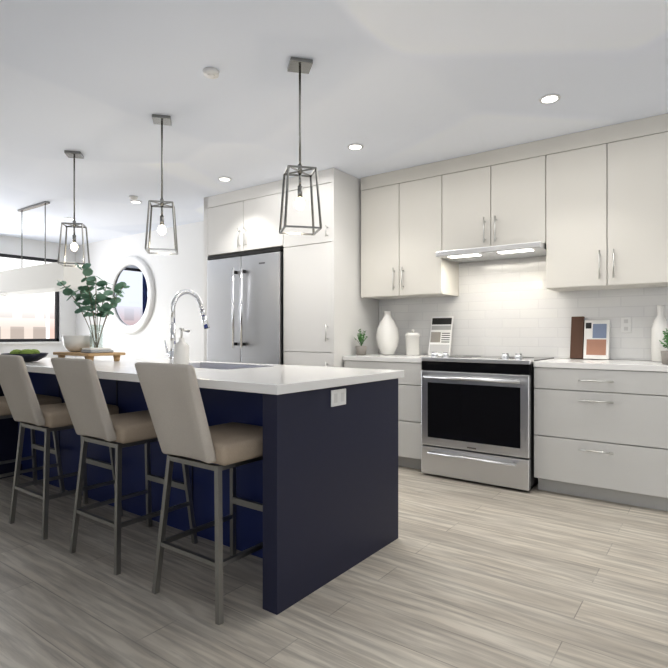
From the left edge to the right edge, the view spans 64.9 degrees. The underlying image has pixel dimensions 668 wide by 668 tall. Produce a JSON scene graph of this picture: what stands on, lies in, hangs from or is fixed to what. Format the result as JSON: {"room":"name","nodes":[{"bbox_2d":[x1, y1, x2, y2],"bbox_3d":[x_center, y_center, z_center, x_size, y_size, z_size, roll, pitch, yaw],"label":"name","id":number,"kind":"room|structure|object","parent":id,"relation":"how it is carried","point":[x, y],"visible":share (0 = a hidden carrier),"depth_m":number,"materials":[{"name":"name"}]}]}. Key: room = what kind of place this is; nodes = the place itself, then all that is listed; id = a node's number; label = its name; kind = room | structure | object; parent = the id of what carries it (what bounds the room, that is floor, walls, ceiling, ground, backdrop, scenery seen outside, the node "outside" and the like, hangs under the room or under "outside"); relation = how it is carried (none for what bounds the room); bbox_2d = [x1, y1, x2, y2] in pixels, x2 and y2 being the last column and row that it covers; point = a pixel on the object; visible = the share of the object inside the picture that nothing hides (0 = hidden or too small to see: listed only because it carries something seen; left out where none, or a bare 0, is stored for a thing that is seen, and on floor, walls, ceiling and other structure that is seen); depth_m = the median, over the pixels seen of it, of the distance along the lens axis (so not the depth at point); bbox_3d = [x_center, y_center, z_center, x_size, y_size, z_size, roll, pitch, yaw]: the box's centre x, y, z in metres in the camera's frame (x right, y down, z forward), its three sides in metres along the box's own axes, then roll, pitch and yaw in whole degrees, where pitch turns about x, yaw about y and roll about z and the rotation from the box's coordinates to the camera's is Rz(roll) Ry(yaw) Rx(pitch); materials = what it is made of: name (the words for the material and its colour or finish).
{"room":"kitchen","nodes":[
{"label":"kitchen","id":0,"kind":"room"},
{"bbox_2d":[0,235,75,357],"bbox_3d":[-6.245,-0.172,6.126,0.120,2.585,6.480,0,0,36],"label":"wall","id":1,"kind":"structure","parent":0,"point":[67,308],"depth_m":8.37,"materials":[{"name":"white paint"}]},
{"bbox_2d":[0,253,62,343],"bbox_3d":[-5.436,-0.525,7.169,0.110,1.350,3.380,0,0,36],"label":"window","id":2,"kind":"structure","parent":1,"relation":"in","point":[26,341],"depth_m":8.25,"materials":[{"name":"grey"}]},
{"bbox_2d":[0,466,667,667],"bbox_3d":[-1.925,1.170,2.953,10.840,0.100,6.720,0,0,36],"label":"floor","id":3,"kind":"structure","parent":0,"point":[459,573],"depth_m":2.26,"materials":[{"name":"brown wood"}]},
{"bbox_2d":[0,394,64,492],"bbox_3d":[-2.215,0.619,3.538,0.432,1.007,0.592,0,0,36],"label":"stool","id":4,"kind":"object","parent":3,"relation":"on","point":[5,412],"visible":0.5,"depth_m":3.63,"materials":[{"name":"silver metal"}]},
{"bbox_2d":[0,354,122,539],"bbox_3d":[-1.647,0.619,3.121,0.432,1.007,0.592,0,0,36],"label":"stool","id":5,"kind":"object","parent":3,"relation":"on","point":[27,410],"visible":0.77,"depth_m":2.96,"materials":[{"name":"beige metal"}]},
{"bbox_2d":[51,358,197,574],"bbox_3d":[-1.079,0.619,2.704,0.432,1.007,0.592,0,0,36],"label":"stool","id":6,"kind":"object","parent":3,"relation":"on","point":[94,420],"visible":0.96,"depth_m":2.56,"materials":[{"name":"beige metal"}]},
{"bbox_2d":[135,362,262,624],"bbox_3d":[-0.511,0.619,2.286,0.432,1.007,0.592,0,0,36],"label":"stool","id":7,"kind":"object","parent":3,"relation":"on","point":[174,402],"visible":0.92,"depth_m":2.13,"materials":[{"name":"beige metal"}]},
{"bbox_2d":[0,372,397,614],"bbox_3d":[-1.187,0.680,3.435,3.140,0.880,1.031,0,0,36],"label":"kitchen island","id":8,"kind":"object","parent":3,"relation":"on","point":[319,481],"depth_m":2.59,"materials":[{"name":"blue wood"}]},
{"bbox_2d":[25,356,403,395],"bbox_3d":[-1.199,0.220,3.419,3.180,0.040,1.030,0,0,36],"label":"island countertop","id":9,"kind":"structure","parent":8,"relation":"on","point":[262,379],"depth_m":2.66,"materials":[{"name":"white stone"}]},
{"bbox_2d":[1,349,47,361],"bbox_3d":[-2.219,0.153,3.770,0.300,0.091,0.300,0,0,36],"label":"bowl","id":10,"kind":"object","parent":9,"relation":"on","point":[29,355],"visible":0.85,"depth_m":3.72,"materials":[{"name":"black ceramic"}]},
{"bbox_2d":[53,352,125,360],"bbox_3d":[-1.798,0.166,3.852,0.500,0.065,0.280,0,0,36],"label":"tray","id":11,"kind":"object","parent":9,"relation":"on","point":[115,355],"visible":0.69,"depth_m":3.75,"materials":[{"name":"beige wood"}]},
{"bbox_2d":[62,336,93,351],"bbox_3d":[-1.913,0.072,3.924,0.216,0.120,0.216,0,0,36],"label":"bowl","id":12,"kind":"object","parent":11,"relation":"on","point":[74,343],"visible":0.79,"depth_m":3.85,"materials":[{"name":"white ceramic"}]},
{"bbox_2d":[57,263,129,347],"bbox_3d":[-1.742,-0.187,3.878,0.529,0.639,0.418,0,0,36],"label":"vase","id":13,"kind":"object","parent":11,"relation":"on","point":[104,309],"visible":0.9,"depth_m":3.83,"materials":[{"name":"clear glass"}]},
{"bbox_2d":[81,347,113,352],"bbox_3d":[-1.684,0.115,3.737,0.140,0.034,0.170,0,0,36],"label":"folded cloth","id":14,"kind":"object","parent":11,"relation":"on","point":[97,350],"visible":1,"depth_m":3.69,"materials":[{"name":"grey fabric"}]},
{"bbox_2d":[174,328,189,364],"bbox_3d":[-0.858,0.082,2.971,0.086,0.234,0.099,0,0,36],"label":"soap dispenser","id":15,"kind":"object","parent":9,"relation":"on","point":[181,351],"visible":0.92,"depth_m":2.94,"materials":[{"name":"white ceramic"}]},
{"bbox_2d":[164,289,209,363],"bbox_3d":[-0.899,-0.037,3.211,0.110,0.470,0.301,0,0,36],"label":"faucet","id":16,"kind":"object","parent":9,"relation":"on","point":[176,297],"visible":0.94,"depth_m":3.11,"materials":[{"name":"silver metal"}]},
{"bbox_2d":[331,388,345,406],"bbox_3d":[0.022,0.292,2.419,0.008,0.075,0.115,0,0,36],"label":"outlet","id":17,"kind":"object","parent":8,"relation":"attached to","point":[338,397],"visible":1,"depth_m":2.41,"materials":[{"name":"white plastic"}]},
{"bbox_2d":[207,247,284,364],"bbox_3d":[-0.721,0.150,5.551,1.035,1.940,0.838,0,0,36],"label":"refrigerator","id":18,"kind":"object","parent":3,"relation":"on","point":[245,305],"visible":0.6,"depth_m":5.20,"materials":[{"name":"silver metal"}]},
{"bbox_2d":[280,168,378,367],"bbox_3d":[-0.018,-0.170,5.098,0.596,2.580,0.756,0,0,36],"label":"tall cabinet","id":19,"kind":"object","parent":3,"relation":"on","point":[329,311],"depth_m":4.79,"materials":[{"name":"white wood"}]},
{"bbox_2d":[343,358,422,469],"bbox_3d":[0.594,0.677,4.723,0.785,0.884,0.636,0,0,36],"label":"base cabinet","id":20,"kind":"object","parent":3,"relation":"on","point":[409,387],"depth_m":4.33,"materials":[{"name":"grey wood"}]},
{"bbox_2d":[343,354,430,361],"bbox_3d":[0.588,0.215,4.725,0.797,0.040,0.640,0,0,36],"label":"countertop","id":21,"kind":"structure","parent":20,"relation":"on","point":[395,357],"depth_m":4.55,"materials":[{"name":"white stone"}]},
{"bbox_2d":[355,329,366,354],"bbox_3d":[0.256,0.073,4.805,0.128,0.242,0.132,0,0,36],"label":"potted plant","id":22,"kind":"object","parent":21,"relation":"on","point":[361,350],"visible":1,"depth_m":4.79,"materials":[{"name":"green plant"}]},
{"bbox_2d":[376,311,398,354],"bbox_3d":[0.501,-0.009,4.905,0.216,0.405,0.216,0,0,36],"label":"vase","id":23,"kind":"object","parent":21,"relation":"on","point":[387,336],"visible":1,"depth_m":4.83,"materials":[{"name":"white ceramic"}]},
{"bbox_2d":[405,329,419,354],"bbox_3d":[0.722,0.074,4.817,0.132,0.238,0.132,0,0,36],"label":"canister","id":24,"kind":"object","parent":21,"relation":"on","point":[412,343],"visible":1,"depth_m":4.77,"materials":[{"name":"white ceramic"}]},
{"bbox_2d":[425,316,452,355],"bbox_3d":[0.946,0.017,4.725,0.210,0.353,0.145,0,0,36],"label":"stand","id":25,"kind":"object","parent":21,"relation":"on","point":[440,336],"visible":0.85,"depth_m":4.75,"materials":[{"name":"white paper"}]},
{"bbox_2d":[421,352,553,490],"bbox_3d":[1.211,0.630,4.175,0.844,0.979,0.749,0,0,36],"label":"range","id":26,"kind":"object","parent":3,"relation":"on","point":[477,418],"visible":0.98,"depth_m":3.89,"materials":[{"name":"silver metal"}]},
{"bbox_2d":[533,366,667,510],"bbox_3d":[1.931,0.677,3.740,0.815,0.884,0.636,0,0,36],"label":"base cabinet","id":27,"kind":"object","parent":3,"relation":"on","point":[600,429],"depth_m":3.47,"materials":[{"name":"grey wood"}]},
{"bbox_2d":[533,358,667,369],"bbox_3d":[2.281,0.215,3.481,1.685,0.040,0.640,0,0,36],"label":"countertop","id":28,"kind":"structure","parent":27,"relation":"on","point":[623,364],"depth_m":3.59,"materials":[{"name":"white stone"}]},
{"bbox_2d":[570,316,609,359],"bbox_3d":[1.970,0.029,4.042,0.270,0.330,0.086,0,0,36],"label":"cookbooks","id":29,"kind":"object","parent":28,"relation":"on","point":[591,338],"visible":0.98,"depth_m":4.03,"materials":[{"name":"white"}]},
{"bbox_2d":[651,305,667,361],"bbox_3d":[2.288,-0.004,3.680,0.110,0.395,0.110,0,0,36],"label":"bottle","id":30,"kind":"object","parent":28,"relation":"on","point":[660,324],"visible":0.88,"depth_m":3.65,"materials":[{"name":"white ceramic"}]},
{"bbox_2d":[659,328,667,363],"bbox_3d":[2.153,0.074,3.363,0.130,0.238,0.160,0,0,36],"label":"potted plant","id":31,"kind":"object","parent":28,"relation":"on","point":[664,356],"visible":0.98,"depth_m":3.36,"materials":[{"name":"green plant"}]},
{"bbox_2d":[0,0,667,244],"bbox_3d":[-1.925,-1.515,2.953,10.840,0.100,6.720,0,0,36],"label":"ceiling","id":32,"kind":"structure","parent":0,"point":[391,85],"depth_m":3.15,"materials":[{"name":"paint"}]},
{"bbox_2d":[0,201,89,296],"bbox_3d":[-3.468,-0.972,6.022,2.020,0.983,0.280,0,0,36],"label":"linear chandelier","id":33,"kind":"object","parent":32,"relation":"hanging from","point":[41,278],"visible":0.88,"depth_m":5.74,"materials":[{"name":"silver metal"}]},
{"bbox_2d":[57,150,89,266],"bbox_3d":[-2.102,-1.009,4.249,0.203,0.908,0.203,0,0,-14],"label":"pendant light","id":34,"kind":"object","parent":32,"relation":"hanging from","point":[74,155],"visible":0.98,"depth_m":4.24,"materials":[{"name":"silver metal"}]},
{"bbox_2d":[129,195,137,199],"bbox_3d":[-2.136,-1.448,5.589,0.090,0.031,0.090,0,0,36],"label":"smoke detector","id":35,"kind":"object","parent":32,"relation":"attached to","point":[131,197],"visible":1,"depth_m":5.57,"materials":[{"name":"white plastic"}]},
{"bbox_2d":[130,200,141,203],"bbox_3d":[-2.190,-1.459,5.803,0.124,0.008,0.124,0,0,36],"label":"recessed light","id":36,"kind":"object","parent":32,"relation":"in","point":[135,201],"visible":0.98,"depth_m":5.77,"materials":[{"name":"white"}]},
{"bbox_2d":[145,114,177,254],"bbox_3d":[-1.167,-1.009,3.563,0.203,0.908,0.203,0,0,-14],"label":"pendant light","id":37,"kind":"object","parent":32,"relation":"hanging from","point":[161,120],"visible":1,"depth_m":3.55,"materials":[{"name":"silver metal"}]},
{"bbox_2d":[203,67,218,78],"bbox_3d":[-0.683,-1.448,2.921,0.090,0.031,0.090,0,0,36],"label":"smoke detector","id":38,"kind":"object","parent":32,"relation":"attached to","point":[210,72],"visible":1,"depth_m":2.90,"materials":[{"name":"white plastic"}]},
{"bbox_2d":[218,177,231,180],"bbox_3d":[-1.029,-1.459,4.950,0.124,0.008,0.124,0,0,36],"label":"recessed light","id":39,"kind":"object","parent":32,"relation":"in","point":[224,179],"visible":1,"depth_m":4.95,"materials":[{"name":"white"}]},
{"bbox_2d":[279,57,321,234],"bbox_3d":[-0.184,-1.009,2.840,0.203,0.908,0.203,0,0,-14],"label":"pendant light","id":40,"kind":"object","parent":32,"relation":"hanging from","point":[300,65],"visible":1,"depth_m":2.83,"materials":[{"name":"silver metal"}]},
{"bbox_2d":[348,144,362,149],"bbox_3d":[0.167,-1.459,4.096,0.124,0.008,0.124,0,0,36],"label":"recessed light","id":41,"kind":"object","parent":32,"relation":"in","point":[355,146],"visible":0.94,"depth_m":4.08,"materials":[{"name":"white"}]},
{"bbox_2d":[539,94,560,103],"bbox_3d":[1.340,-1.459,3.260,0.124,0.008,0.124,0,0,36],"label":"recessed light","id":42,"kind":"object","parent":32,"relation":"in","point":[549,98],"visible":0.96,"depth_m":3.25,"materials":[{"name":"white"}]},
{"bbox_2d":[76,221,650,360],"bbox_3d":[0.028,-0.172,5.613,10.840,2.585,0.120,0,0,36],"label":"wall","id":43,"kind":"structure","parent":0,"point":[173,275],"depth_m":7.34,"materials":[{"name":"white paint"}]},
{"bbox_2d":[108,256,154,333],"bbox_3d":[-3.005,-0.570,7.733,1.150,1.150,0.050,0,0,36],"label":"round mirror","id":44,"kind":"object","parent":43,"relation":"attached to","point":[132,311],"visible":0.88,"depth_m":7.69,"materials":[{"name":"white mirror"}]},
{"bbox_2d":[204,180,279,255],"bbox_3d":[-0.691,-1.149,5.593,1.075,0.627,0.756,0,0,36],"label":"upper cabinet","id":45,"kind":"object","parent":43,"relation":"attached to","point":[247,219],"depth_m":5.29,"materials":[{"name":"white wood"}]},
{"bbox_2d":[361,161,460,299],"bbox_3d":[0.686,-0.901,4.819,0.818,1.122,0.360,0,0,36],"label":"upper cabinet","id":46,"kind":"object","parent":43,"relation":"attached to","point":[402,257],"depth_m":4.65,"materials":[{"name":"white wood"}]},
{"bbox_2d":[441,138,548,260],"bbox_3d":[1.355,-1.071,4.328,0.838,0.782,0.360,0,0,36],"label":"upper cabinet","id":47,"kind":"object","parent":43,"relation":"attached to","point":[495,203],"depth_m":4.15,"materials":[{"name":"white wood"}]},
{"bbox_2d":[379,256,667,359],"bbox_3d":[1.800,-0.244,4.229,3.345,0.872,0.008,0,0,36],"label":"backsplash","id":48,"kind":"structure","parent":43,"relation":"attached to","point":[511,307],"depth_m":4.40,"materials":[{"name":"tile"}]},
{"bbox_2d":[621,317,630,332],"bbox_3d":[2.188,-0.068,3.933,0.070,0.115,0.009,0,0,36],"label":"outlet","id":49,"kind":"object","parent":48,"relation":"attached to","point":[625,324],"visible":1,"depth_m":3.93,"materials":[{"name":"white plastic"}]},
{"bbox_2d":[545,113,667,291],"bbox_3d":[2.026,-0.901,3.835,0.824,1.122,0.360,0,0,36],"label":"upper cabinet","id":50,"kind":"object","parent":43,"relation":"attached to","point":[584,210],"depth_m":3.68,"materials":[{"name":"white wood"}]},
{"label":"outside","id":51,"kind":"structure","parent":0,"visible":0},
{"bbox_2d":[0,257,54,338],"bbox_3d":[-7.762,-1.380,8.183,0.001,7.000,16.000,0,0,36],"label":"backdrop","id":52,"kind":"structure","parent":51,"point":[30,316],"depth_m":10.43,"materials":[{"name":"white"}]}
]}

